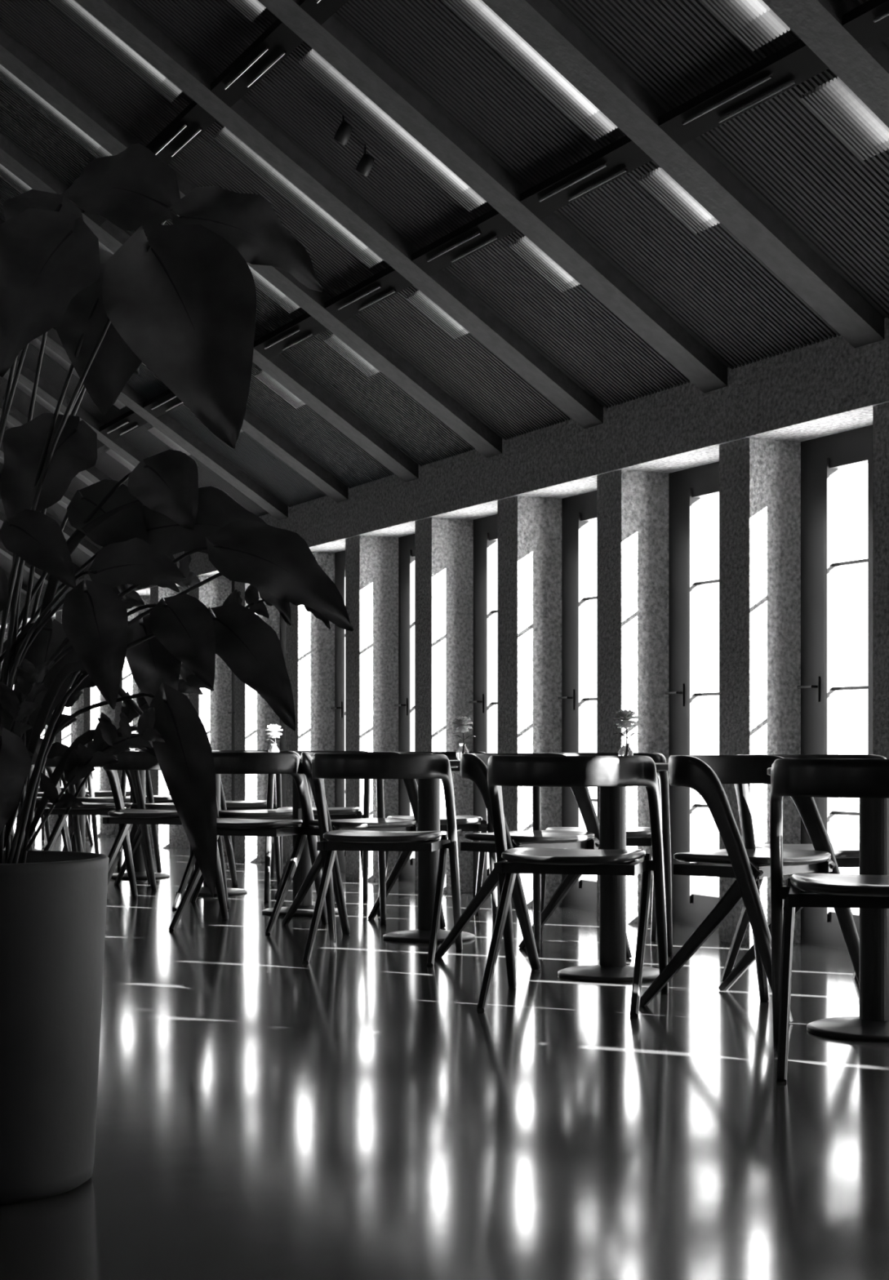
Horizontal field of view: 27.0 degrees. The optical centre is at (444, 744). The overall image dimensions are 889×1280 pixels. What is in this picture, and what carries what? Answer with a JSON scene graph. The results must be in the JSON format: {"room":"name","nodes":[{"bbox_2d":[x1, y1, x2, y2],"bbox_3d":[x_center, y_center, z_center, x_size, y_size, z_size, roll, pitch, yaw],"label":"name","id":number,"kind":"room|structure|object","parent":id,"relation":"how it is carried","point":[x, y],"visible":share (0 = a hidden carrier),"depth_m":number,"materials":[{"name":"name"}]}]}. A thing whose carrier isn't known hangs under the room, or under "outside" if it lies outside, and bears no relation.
{"room":"cafe","nodes":[
{"label":"cafe","id":0,"kind":"room"},
{"bbox_2d":[83,210,106,226],"bbox_3d":[-1.586,-2.633,8.894,0.084,0.087,0.799,0,0,-26],"label":"ceiling light fixture","id":1,"kind":"object","parent":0,"point":[99,220],"depth_m":9.21,"materials":[{"name":"black metal"}]},
{"bbox_2d":[97,439,104,448],"bbox_3d":[-2.487,-2.048,12.746,0.084,0.087,0.799,0,0,-26],"label":"ceiling light fixture","id":2,"kind":"object","parent":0,"point":[100,444],"depth_m":12.45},
{"bbox_2d":[0,824,888,1279],"bbox_3d":[-4.758,0.900,9.679,9.350,0.200,28.170,0,0,-26],"label":"floor","id":3,"kind":"structure","parent":0,"point":[353,1111],"depth_m":4.03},
{"bbox_2d":[3,809,33,850],"bbox_3d":[-3.235,0.421,13.006,0.534,0.776,0.550,0,0,10],"label":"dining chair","id":4,"kind":"object","parent":3,"relation":"on","point":[31,847],"visible":0.02,"depth_m":13.01,"materials":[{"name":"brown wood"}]},
{"bbox_2d":[26,764,43,850],"bbox_3d":[-3.070,0.433,13.654,0.600,0.734,0.600,0,0,-26],"label":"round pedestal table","id":5,"kind":"object","parent":3,"relation":"on","point":[30,772],"visible":0.09,"depth_m":13.62,"materials":[{"name":"black metal"}]},
{"bbox_2d":[34,779,52,849],"bbox_3d":[-3.345,0.421,14.148,0.534,0.776,0.550,0,0,-33],"label":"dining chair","id":6,"kind":"object","parent":3,"relation":"on","point":[46,823],"visible":0.05,"depth_m":14.11,"materials":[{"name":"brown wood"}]},
{"bbox_2d":[40,767,46,839],"bbox_3d":[-3.666,0.421,15.797,0.534,0.776,0.550,0,0,-9],"label":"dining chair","id":7,"kind":"object","parent":3,"relation":"on","point":[44,769],"visible":0.09,"depth_m":15.60,"materials":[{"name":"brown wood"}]},
{"bbox_2d":[10,751,84,852],"bbox_3d":[-2.640,0.421,11.736,0.534,0.776,0.550,0,0,22],"label":"dining chair","id":8,"kind":"object","parent":3,"relation":"on","point":[64,782],"visible":0.11,"depth_m":11.66,"materials":[{"name":"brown wood"}]},
{"bbox_2d":[16,779,93,844],"bbox_3d":[-3.048,0.421,14.542,0.534,0.776,0.550,0,0,0],"label":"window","id":9,"kind":"structure","parent":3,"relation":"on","point":[87,824],"depth_m":14.65,"materials":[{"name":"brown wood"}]},
{"bbox_2d":[14,771,98,853],"bbox_3d":[-2.727,0.421,12.892,0.534,0.776,0.550,0,0,-25],"label":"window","id":10,"kind":"structure","parent":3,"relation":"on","point":[91,784],"depth_m":12.83,"materials":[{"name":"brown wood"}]},
{"bbox_2d":[71,777,85,852],"bbox_3d":[-2.449,0.433,12.399,0.600,0.734,0.600,0,0,-26],"label":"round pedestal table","id":11,"kind":"object","parent":3,"relation":"on","point":[82,793],"visible":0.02,"depth_m":12.37,"materials":[{"name":"black metal"}]},
{"bbox_2d":[42,755,150,884],"bbox_3d":[-2.017,0.421,10.539,0.534,0.776,0.550,0,0,18],"label":"dining chair","id":12,"kind":"object","parent":3,"relation":"on","point":[89,808],"visible":0.41,"depth_m":10.47,"materials":[{"name":"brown wood"}]},
{"bbox_2d":[67,790,130,847],"bbox_3d":[-2.425,0.421,13.287,0.534,0.776,0.550,0,0,-10],"label":"dining chair","id":13,"kind":"object","parent":3,"relation":"on","point":[97,793],"visible":0.07,"depth_m":13.10,"materials":[{"name":"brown wood"}]},
{"bbox_2d":[62,749,161,872],"bbox_3d":[-2.127,0.421,11.682,0.534,0.776,0.550,0,0,-30],"label":"dining chair","id":14,"kind":"object","parent":3,"relation":"on","point":[74,827],"visible":0.29,"depth_m":11.58,"materials":[{"name":"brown wood"}]},
{"bbox_2d":[111,770,169,879],"bbox_3d":[-1.851,0.433,11.189,0.600,0.734,0.600,0,0,-26],"label":"round pedestal table","id":15,"kind":"object","parent":3,"relation":"on","point":[138,859],"visible":0.26,"depth_m":11.15,"materials":[{"name":"black metal"}]},
{"bbox_2d":[128,730,137,750],"bbox_3d":[-1.917,-0.015,11.323,0.089,0.162,0.088,0,0,17],"label":"vase","id":16,"kind":"object","parent":15,"relation":"on","point":[134,731],"visible":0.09,"depth_m":11.31,"materials":[{"name":"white glass"}]},
{"bbox_2d":[117,749,173,870],"bbox_3d":[-1.829,0.421,12.077,0.534,0.776,0.550,0,0,-1],"label":"dining chair","id":17,"kind":"object","parent":3,"relation":"on","point":[157,798],"visible":0.18,"depth_m":11.97,"materials":[{"name":"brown wood"}]},
{"bbox_2d":[102,751,195,909],"bbox_3d":[-1.448,0.421,9.314,0.534,0.776,0.550,0,0,18],"label":"dining chair","id":18,"kind":"object","parent":3,"relation":"on","point":[128,760],"visible":0.48,"depth_m":9.18,"materials":[{"name":"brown wood"}]},
{"bbox_2d":[114,750,238,891],"bbox_3d":[-1.528,0.421,10.473,0.534,0.776,0.550,0,0,-35],"label":"dining chair","id":19,"kind":"object","parent":3,"relation":"on","point":[143,831],"visible":0.41,"depth_m":10.29,"materials":[{"name":"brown wood"}]},
{"bbox_2d":[0,143,353,1204],"bbox_3d":[-0.610,-0.168,3.400,0.886,1.936,0.436,0,0,-3],"label":"plant","id":20,"kind":"object","parent":3,"relation":"on","point":[180,302],"visible":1,"depth_m":3.38,"materials":[{"name":"plant"}]},
{"bbox_2d":[176,773,247,896],"bbox_3d":[-1.252,0.433,9.979,0.600,0.734,0.600,0,0,-26],"label":"round pedestal table","id":21,"kind":"object","parent":3,"relation":"on","point":[204,891],"visible":0.2,"depth_m":9.94,"materials":[{"name":"black metal"}]},
{"bbox_2d":[189,750,282,879],"bbox_3d":[-1.228,0.421,10.867,0.534,0.776,0.550,0,0,-9],"label":"dining chair","id":22,"kind":"object","parent":3,"relation":"on","point":[257,804],"visible":0.2,"depth_m":10.78,"materials":[{"name":"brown wood"}]},
{"bbox_2d":[168,752,328,933],"bbox_3d":[-0.864,0.421,8.152,0.534,0.776,0.550,0,0,21],"label":"dining chair","id":23,"kind":"object","parent":3,"relation":"on","point":[290,763],"visible":0.56,"depth_m":8.01,"materials":[{"name":"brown wood"}]},
{"bbox_2d":[190,751,312,910],"bbox_3d":[-0.953,0.421,9.306,0.534,0.776,0.550,0,0,-28],"label":"dining chair","id":24,"kind":"object","parent":3,"relation":"on","point":[266,814],"visible":0.29,"depth_m":9.22,"materials":[{"name":"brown wood"}]},
{"bbox_2d":[262,757,338,916],"bbox_3d":[-0.676,0.433,8.813,0.600,0.734,0.600,0,0,-26],"label":"round pedestal table","id":25,"kind":"object","parent":3,"relation":"on","point":[305,908],"visible":0.3,"depth_m":8.77,"materials":[{"name":"black metal"}]},
{"bbox_2d":[264,724,286,752],"bbox_3d":[-0.810,-0.015,8.814,0.088,0.162,0.088,0,0,18],"label":"vase","id":26,"kind":"object","parent":25,"relation":"on","point":[273,728],"visible":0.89,"depth_m":8.80,"materials":[{"name":"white glass"}]},
{"bbox_2d":[264,751,370,901],"bbox_3d":[-0.654,0.421,9.701,0.534,0.776,0.550,0,0,0],"label":"dining chair","id":27,"kind":"object","parent":3,"relation":"on","point":[335,813],"visible":0.38,"depth_m":9.59,"materials":[{"name":"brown wood"}]},
{"bbox_2d":[281,751,445,934],"bbox_3d":[-0.366,0.421,8.147,0.534,0.776,0.550,0,0,-37],"label":"dining chair","id":28,"kind":"object","parent":3,"relation":"on","point":[362,824],"visible":0.55,"depth_m":8.08,"materials":[{"name":"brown wood"}]},
{"bbox_2d":[302,753,462,965],"bbox_3d":[-0.235,0.421,7.015,0.534,0.776,0.550,0,0,10],"label":"dining chair","id":29,"kind":"object","parent":3,"relation":"on","point":[324,766],"visible":0.99,"depth_m":6.88,"materials":[{"name":"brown wood"}]},
{"bbox_2d":[382,760,475,942],"bbox_3d":[-0.064,0.433,7.666,0.600,0.734,0.600,0,0,-26],"label":"round pedestal table","id":30,"kind":"object","parent":3,"relation":"on","point":[428,789],"visible":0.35,"depth_m":7.62,"materials":[{"name":"black metal"}]},
{"bbox_2d":[452,715,475,760],"bbox_3d":[0.075,-0.025,7.656,0.088,0.182,0.088,0,0,18],"label":"vase","id":31,"kind":"object","parent":30,"relation":"on","point":[462,722],"visible":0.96,"depth_m":7.64,"materials":[{"name":"clear glass"}]},
{"bbox_2d":[376,751,497,924],"bbox_3d":[-0.050,0.421,8.527,0.534,0.776,0.550,0,0,-6],"label":"dining chair","id":32,"kind":"object","parent":3,"relation":"on","point":[464,823],"visible":0.38,"depth_m":8.42,"materials":[{"name":"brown wood"}]},
{"bbox_2d":[435,753,631,969],"bbox_3d":[0.323,0.421,6.938,0.534,0.776,0.550,0,0,-44],"label":"dining chair","id":33,"kind":"object","parent":3,"relation":"on","point":[473,766],"visible":0.65,"depth_m":6.85,"materials":[{"name":"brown wood"}]},
{"bbox_2d":[476,755,668,1016],"bbox_3d":[0.401,0.421,5.777,0.534,0.776,0.550,0,0,15],"label":"dining chair","id":34,"kind":"object","parent":3,"relation":"on","point":[502,771],"visible":1,"depth_m":5.65,"materials":[{"name":"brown wood"}]},
{"bbox_2d":[532,752,672,955],"bbox_3d":[0.614,0.421,7.317,0.534,0.776,0.550,0,0,2],"label":"dining chair","id":35,"kind":"object","parent":3,"relation":"on","point":[635,836],"visible":0.53,"depth_m":7.20,"materials":[{"name":"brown wood"}]},
{"bbox_2d":[557,762,668,982],"bbox_3d":[0.583,0.433,6.424,0.600,0.734,0.600,0,0,-26],"label":"round pedestal table","id":36,"kind":"object","parent":3,"relation":"on","point":[612,966],"visible":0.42,"depth_m":6.38,"materials":[{"name":"black metal"}]},
{"bbox_2d":[613,709,640,755],"bbox_3d":[0.628,-0.028,6.424,0.088,0.188,0.088,0,0,19],"label":"vase","id":37,"kind":"object","parent":36,"relation":"on","point":[625,716],"visible":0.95,"depth_m":6.41,"materials":[{"name":"clear glass"}]},
{"bbox_2d":[639,755,858,1022],"bbox_3d":[0.954,0.421,5.688,0.550,0.776,0.534,0,0,41],"label":"dining chair","id":38,"kind":"object","parent":3,"relation":"on","point":[704,774],"visible":0.89,"depth_m":5.58,"materials":[{"name":"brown wood"}]},
{"bbox_2d":[720,754,886,1001],"bbox_3d":[1.214,0.421,6.062,0.534,0.776,0.550,0,0,-7],"label":"dining chair","id":39,"kind":"object","parent":3,"relation":"on","point":[846,855],"visible":0.29,"depth_m":6.02,"materials":[{"name":"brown wood"}]},
{"bbox_2d":[766,767,888,1042],"bbox_3d":[1.204,0.433,5.169,0.600,0.734,0.600,0,0,-26],"label":"round pedestal table","id":40,"kind":"object","parent":3,"relation":"on","point":[872,1024],"visible":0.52,"depth_m":5.13,"materials":[{"name":"black metal"}]},
{"bbox_2d":[769,758,888,1082],"bbox_3d":[1.079,0.421,4.607,0.534,0.776,0.550,0,0,11],"label":"dining chair","id":41,"kind":"object","parent":3,"relation":"on","point":[793,777],"visible":1,"depth_m":4.50,"materials":[{"name":"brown wood"}]},
{"bbox_2d":[0,0,888,586],"bbox_3d":[-4.780,-2.914,9.668,9.500,3.338,27.970,0,0,-26],"label":"ceiling","id":42,"kind":"structure","parent":0,"point":[836,201],"depth_m":7.36,"materials":[{"name":"grey"}]},
{"bbox_2d":[0,457,4,464],"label":"ceiling light","id":43,"kind":"object","parent":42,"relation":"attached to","point":[2,460],"depth_m":14.13,"materials":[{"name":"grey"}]},
{"bbox_2d":[3,372,8,380],"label":"ceiling light","id":44,"kind":"object","parent":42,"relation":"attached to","point":[6,375],"depth_m":12.22,"materials":[{"name":"grey"}]},
{"bbox_2d":[5,420,15,428],"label":"ceiling light","id":45,"kind":"object","parent":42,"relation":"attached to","point":[9,424],"depth_m":13.17,"materials":[{"name":"grey"}]},
{"bbox_2d":[1,568,27,595],"bbox_3d":[-5.950,-2.896,16.942,4.350,2.932,0.164,0,0,-26],"label":"roof beam","id":46,"kind":"structure","parent":42,"relation":"attached to","point":[24,588],"depth_m":17.79,"materials":[{"name":"concrete"}]},
{"bbox_2d":[16,380,32,397],"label":"ceiling light","id":47,"kind":"object","parent":42,"relation":"attached to","point":[20,384],"depth_m":12.27,"materials":[{"name":"grey"}]},
{"bbox_2d":[0,541,49,585],"bbox_3d":[-5.524,-2.896,16.078,4.350,2.932,0.164,0,0,-26],"label":"roof beam","id":48,"kind":"structure","parent":42,"relation":"attached to","point":[37,572],"depth_m":16.88,"materials":[{"name":"concrete"}]},
{"bbox_2d":[31,337,41,349],"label":"ceiling light","id":49,"kind":"object","parent":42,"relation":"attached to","point":[36,342],"depth_m":11.34,"materials":[{"name":"grey"}]},
{"bbox_2d":[0,441,75,505],"bbox_3d":[-4.243,-2.896,13.489,4.350,2.932,0.164,0,0,-26],"label":"roof beam","id":50,"kind":"structure","parent":42,"relation":"attached to","point":[68,496],"depth_m":14.08,"materials":[{"name":"wood"}]},
{"bbox_2d":[0,511,84,579],"bbox_3d":[-5.097,-2.896,15.215,4.350,2.932,0.164,0,0,-26],"label":"roof beam","id":51,"kind":"structure","parent":42,"relation":"attached to","point":[2,516],"depth_m":15.91,"materials":[{"name":"concrete"}]},
{"bbox_2d":[35,394,55,413],"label":"ceiling light","id":52,"kind":"object","parent":42,"relation":"attached to","point":[51,408],"depth_m":12.33,"materials":[{"name":"grey"}]},
{"bbox_2d":[0,492,99,556],"bbox_3d":[-4.670,-2.896,14.352,4.350,2.932,0.164,0,0,-26],"label":"roof beam","id":53,"kind":"structure","parent":42,"relation":"attached to","point":[84,545],"depth_m":15.12,"materials":[{"name":"wood"}]},
{"bbox_2d":[0,63,112,157],"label":"ceiling light","id":54,"kind":"object","parent":42,"relation":"attached to","point":[20,88],"depth_m":8.45,"materials":[{"name":"grey"}]},
{"bbox_2d":[44,344,71,370],"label":"ceiling light","id":55,"kind":"object","parent":42,"relation":"attached to","point":[65,364],"depth_m":11.39,"materials":[{"name":"grey"}]},
{"bbox_2d":[57,500,68,509],"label":"ceiling light","id":56,"kind":"object","parent":42,"relation":"attached to","point":[61,503],"depth_m":14.33,"materials":[{"name":"grey"}]},
{"bbox_2d":[0,397,144,506],"bbox_3d":[-3.816,-2.896,12.625,4.350,2.932,0.164,0,0,-26],"label":"roof beam","id":57,"kind":"structure","parent":42,"relation":"attached to","point":[15,417],"depth_m":13.06,"materials":[{"name":"concrete"}]},
{"bbox_2d":[71,368,79,378],"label":"ceiling light","id":58,"kind":"object","parent":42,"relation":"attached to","point":[74,372],"depth_m":11.47,"materials":[{"name":"grey plastic"}]},
{"bbox_2d":[7,360,147,466],"bbox_3d":[-3.389,-2.896,11.762,4.350,2.932,0.164,0,0,-26],"label":"roof beam","id":59,"kind":"structure","parent":42,"relation":"attached to","point":[45,390],"depth_m":12.19,"materials":[{"name":"concrete"}]},
{"bbox_2d":[75,472,93,485],"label":"ceiling light","id":60,"kind":"object","parent":42,"relation":"attached to","point":[78,475],"depth_m":13.42,"materials":[{"name":"grey plastic"}]},
{"bbox_2d":[49,0,182,102],"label":"ceiling light","id":61,"kind":"object","parent":42,"relation":"attached to","point":[157,80],"depth_m":7.60,"materials":[{"name":"grey plastic"}]},
{"bbox_2d":[113,399,125,408],"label":"ceiling light","id":62,"kind":"object","parent":42,"relation":"attached to","point":[117,403],"depth_m":11.55,"materials":[{"name":"grey"}]},
{"bbox_2d":[105,448,135,471],"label":"ceiling light","id":63,"kind":"object","parent":42,"relation":"attached to","point":[109,451],"depth_m":12.55,"materials":[{"name":"grey"}]},
{"bbox_2d":[99,409,147,440],"bbox_3d":[-2.060,-2.048,11.882,0.084,0.087,0.799,0,0,-26],"label":"ceiling light fixture","id":64,"kind":"object","parent":42,"relation":"attached to","point":[129,421],"depth_m":11.86,"materials":[{"name":"black metal"}]},
{"bbox_2d":[36,328,288,519],"bbox_3d":[-2.963,-2.896,10.899,4.350,2.932,0.164,0,0,-26],"label":"roof beam","id":65,"kind":"structure","parent":42,"relation":"attached to","point":[131,398],"depth_m":11.56,"materials":[{"name":"concrete"}]},
{"bbox_2d":[142,388,183,417],"bbox_3d":[-1.633,-2.048,11.019,0.084,0.087,0.799,0,0,-26],"label":"ceiling light fixture","id":66,"kind":"object","parent":42,"relation":"attached to","point":[166,401],"depth_m":11.11,"materials":[{"name":"black metal"}]},
{"bbox_2d":[147,426,191,455],"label":"ceiling light","id":67,"kind":"object","parent":42,"relation":"attached to","point":[152,429],"depth_m":11.70,"materials":[{"name":"grey"}]},
{"bbox_2d":[0,217,347,502],"bbox_3d":[-2.536,-2.896,10.036,4.350,2.932,0.164,0,0,-26],"label":"roof beam","id":68,"kind":"structure","parent":42,"relation":"attached to","point":[255,427],"depth_m":10.81,"materials":[{"name":"concrete"}]},
{"bbox_2d":[146,100,216,164],"bbox_3d":[-1.159,-2.633,8.030,0.084,0.087,0.799,0,0,-26],"label":"ceiling light fixture","id":69,"kind":"object","parent":42,"relation":"attached to","point":[193,120],"depth_m":7.95,"materials":[{"name":"black metal"}]},
{"bbox_2d":[0,132,418,482],"bbox_3d":[-2.109,-2.896,9.172,4.350,2.932,0.164,0,0,-26],"label":"roof beam","id":70,"kind":"structure","parent":42,"relation":"attached to","point":[12,157],"depth_m":9.78,"materials":[{"name":"concrete"}]},
{"bbox_2d":[0,163,32,193],"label":"ceiling light","id":71,"kind":"object","parent":70,"relation":"attached to","point":[5,173],"depth_m":9.33,"materials":[{"name":"grey plastic"}]},
{"bbox_2d":[98,240,114,254],"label":"ceiling light","id":72,"kind":"object","parent":70,"relation":"attached to","point":[102,246],"depth_m":9.50,"materials":[{"name":"grey"}]},
{"bbox_2d":[226,0,266,22],"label":"ceiling light","id":73,"kind":"object","parent":42,"relation":"attached to","point":[251,9],"depth_m":6.85,"materials":[{"name":"grey plastic"}]},
{"bbox_2d":[0,26,502,457],"bbox_3d":[-1.682,-2.896,8.309,4.350,2.932,0.164,0,0,-26],"label":"roof beam","id":74,"kind":"structure","parent":42,"relation":"attached to","point":[15,57],"depth_m":8.79,"materials":[{"name":"concrete"}]},
{"bbox_2d":[248,265,299,313],"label":"ceiling light","id":75,"kind":"object","parent":74,"relation":"attached to","point":[263,284],"depth_m":8.93,"materials":[{"name":"grey"}]},
{"bbox_2d":[210,18,303,107],"bbox_3d":[-0.733,-2.633,7.167,0.084,0.087,0.799,0,0,-26],"label":"ceiling light fixture","id":76,"kind":"object","parent":42,"relation":"attached to","point":[277,41],"depth_m":7.14,"materials":[{"name":"black metal"}]},
{"bbox_2d":[254,369,305,408],"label":"ceiling light","id":77,"kind":"object","parent":42,"relation":"attached to","point":[262,375],"depth_m":9.97,"materials":[{"name":"grey"}]},
{"bbox_2d":[253,312,327,359],"bbox_3d":[-0.780,-2.048,9.293,0.084,0.087,0.799,0,0,-26],"label":"ceiling light fixture","id":78,"kind":"object","parent":42,"relation":"attached to","point":[304,326],"depth_m":9.26,"materials":[{"name":"black metal"}]},
{"bbox_2d":[214,126,383,267],"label":"ceiling light","id":79,"kind":"object","parent":42,"relation":"attached to","point":[225,137],"depth_m":7.95,"materials":[{"name":"grey"}]},
{"bbox_2d":[299,0,348,25],"bbox_3d":[-0.306,-2.633,6.304,0.084,0.087,0.799,0,0,-26],"label":"ceiling light fixture","id":80,"kind":"object","parent":42,"relation":"attached to","point":[321,11],"depth_m":6.59,"materials":[{"name":"black metal"}]},
{"bbox_2d":[75,0,603,428],"bbox_3d":[-1.255,-2.896,7.446,4.350,2.932,0.164,0,0,-26],"label":"roof beam","id":81,"kind":"structure","parent":42,"relation":"attached to","point":[120,17],"depth_m":7.81,"materials":[{"name":"concrete"}]},
{"bbox_2d":[333,113,352,145],"bbox_3d":[-0.397,-2.416,7.255,0.068,0.135,0.079,0,0,-26],"label":"ceiling spotlight","id":82,"kind":"object","parent":42,"relation":"attached to","point":[343,133],"depth_m":7.24,"materials":[{"name":"black metal"}]},
{"bbox_2d":[323,333,380,377],"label":"ceiling light","id":83,"kind":"object","parent":42,"relation":"attached to","point":[336,344],"depth_m":9.11,"materials":[{"name":"grey"}]},
{"bbox_2d":[355,143,374,176],"bbox_3d":[-0.316,-2.332,7.362,0.068,0.147,0.079,0,0,-26],"label":"ceiling spotlight","id":84,"kind":"object","parent":42,"relation":"attached to","point":[364,166],"depth_m":7.34,"materials":[{"name":"black metal"}]},
{"bbox_2d":[324,266,412,321],"bbox_3d":[-0.353,-2.048,8.429,0.084,0.087,0.799,0,0,-26],"label":"ceiling light fixture","id":85,"kind":"object","parent":42,"relation":"attached to","point":[387,282],"depth_m":8.40,"materials":[{"name":"black metal"}]},
{"bbox_2d":[299,48,486,211],"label":"ceiling light","id":86,"kind":"object","parent":42,"relation":"attached to","point":[332,79],"depth_m":7.08,"materials":[{"name":"grey plastic"}]},
{"bbox_2d":[406,289,469,338],"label":"ceiling light","id":87,"kind":"object","parent":42,"relation":"attached to","point":[418,299],"depth_m":8.24,"materials":[{"name":"grey plastic"}]},
{"bbox_2d":[411,208,518,275],"bbox_3d":[0.074,-2.048,7.566,0.084,0.087,0.799,0,0,-26],"label":"ceiling light fixture","id":88,"kind":"object","parent":42,"relation":"attached to","point":[491,226],"depth_m":7.53,"materials":[{"name":"black metal"}]},
{"bbox_2d":[257,0,727,392],"bbox_3d":[-0.829,-2.896,6.583,4.350,2.932,0.164,0,0,-26],"label":"roof beam","id":89,"kind":"structure","parent":42,"relation":"attached to","point":[335,42],"depth_m":7.06,"materials":[{"name":"concrete"}]},
{"bbox_2d":[443,0,617,140],"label":"ceiling light","id":90,"kind":"object","parent":42,"relation":"attached to","point":[524,57],"depth_m":6.26,"materials":[{"name":"grey plastic"}]},
{"bbox_2d":[509,235,579,292],"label":"ceiling light","id":91,"kind":"object","parent":42,"relation":"attached to","point":[524,247],"depth_m":7.38,"materials":[{"name":"grey plastic"}]},
{"bbox_2d":[520,135,652,218],"bbox_3d":[0.501,-2.048,6.703,0.084,0.087,0.799,0,0,-26],"label":"ceiling light fixture","id":92,"kind":"object","parent":42,"relation":"attached to","point":[623,156],"depth_m":6.67,"materials":[{"name":"black metal"}]},
{"bbox_2d":[639,167,719,233],"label":"ceiling light","id":93,"kind":"object","parent":42,"relation":"attached to","point":[659,182],"depth_m":6.52,"materials":[{"name":"grey"}]},
{"bbox_2d":[481,0,884,347],"bbox_3d":[-0.402,-2.896,5.720,4.350,2.932,0.164,0,0,-26],"label":"roof beam","id":94,"kind":"structure","parent":42,"relation":"attached to","point":[540,24],"depth_m":6.31,"materials":[{"name":"concrete"}]},
{"bbox_2d":[657,38,829,146],"bbox_3d":[0.928,-2.048,5.840,0.084,0.087,0.799,0,0,-26],"label":"ceiling light fixture","id":95,"kind":"object","parent":42,"relation":"attached to","point":[794,64],"depth_m":5.80,"materials":[{"name":"black metal"}]},
{"bbox_2d":[702,0,790,51],"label":"ceiling light","id":96,"kind":"object","parent":42,"relation":"attached to","point":[753,21],"depth_m":5.51,"materials":[{"name":"grey"}]},
{"bbox_2d":[762,0,888,128],"bbox_3d":[0.025,-2.896,4.856,4.350,2.932,0.164,0,0,-26],"label":"roof beam","id":97,"kind":"structure","parent":42,"relation":"attached to","point":[817,24],"depth_m":5.40,"materials":[{"name":"concrete"}]},
{"bbox_2d":[800,76,888,160],"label":"ceiling light","id":98,"kind":"object","parent":42,"relation":"attached to","point":[847,116],"depth_m":5.67,"materials":[{"name":"grey plastic"}]},
{"bbox_2d":[841,0,888,49],"bbox_3d":[1.355,-2.048,4.976,0.084,0.087,0.799,0,0,-26],"label":"ceiling light fixture","id":99,"kind":"object","parent":42,"relation":"attached to","point":[868,23],"depth_m":5.26,"materials":[{"name":"black metal"}]},
{"bbox_2d":[0,317,888,946],"bbox_3d":[-0.733,-0.360,11.669,0.370,2.320,27.570,0,0,-26],"label":"wall","id":100,"kind":"structure","parent":0,"point":[756,425],"depth_m":8.85,"materials":[{"name":"paint"}]},
{"bbox_2d":[227,581,234,854],"bbox_3d":[-1.351,-0.215,13.194,0.121,2.030,0.758,0,0,-30],"label":"window","id":101,"kind":"structure","parent":100,"relation":"in","point":[233,582],"depth_m":13.49,"materials":[{"name":"grey paint"}]},
{"bbox_2d":[280,614,285,862],"bbox_3d":[-0.925,-0.215,12.331,0.121,2.030,0.758,0,0,-30],"label":"window","id":102,"kind":"structure","parent":100,"relation":"in","point":[282,624],"depth_m":12.59,"materials":[{"name":"grey paint"}]},
{"bbox_2d":[330,550,345,871],"bbox_3d":[-0.498,-0.215,11.468,0.121,2.030,0.758,0,0,-30],"label":"window","id":103,"kind":"structure","parent":100,"relation":"in","point":[340,557],"depth_m":11.71,"materials":[{"name":"grey paint"}]},
{"bbox_2d":[394,533,414,882],"bbox_3d":[-0.071,-0.215,10.605,0.121,2.030,0.758,0,0,-30],"label":"window","id":104,"kind":"structure","parent":100,"relation":"in","point":[406,704],"depth_m":10.81,"materials":[{"name":"grey paint"}]},
{"bbox_2d":[469,514,497,892],"bbox_3d":[0.356,-0.215,9.742,0.121,2.030,0.758,0,0,-30],"label":"window","id":105,"kind":"structure","parent":100,"relation":"in","point":[485,529],"depth_m":9.95,"materials":[{"name":"grey paint"}]},
{"bbox_2d":[557,490,596,911],"bbox_3d":[0.783,-0.215,8.878,0.121,2.030,0.758,0,0,-30],"label":"window","id":106,"kind":"structure","parent":100,"relation":"in","point":[578,510],"depth_m":9.08,"materials":[{"name":"grey paint"}]},
{"bbox_2d":[665,461,719,929],"bbox_3d":[1.210,-0.215,8.015,0.121,2.030,0.758,0,0,-30],"label":"window","id":107,"kind":"structure","parent":100,"relation":"in","point":[686,487],"depth_m":8.21,"materials":[{"name":"grey paint"}]},
{"bbox_2d":[796,425,872,950],"bbox_3d":[1.636,-0.215,7.152,0.121,2.030,0.758,0,0,-30],"label":"window","id":108,"kind":"structure","parent":100,"relation":"in","point":[822,458],"depth_m":7.34,"materials":[{"name":"grey paint"}]},
{"label":"outside","id":109,"kind":"structure","parent":0,"visible":0},
{"bbox_2d":[588,786,858,913],"bbox_3d":[20.134,1.050,32.267,55.300,0.200,100.000,0,0,-26],"label":"ground","id":110,"kind":"structure","parent":109,"point":[848,825],"depth_m":20.06,"materials":[{"name":"white"}]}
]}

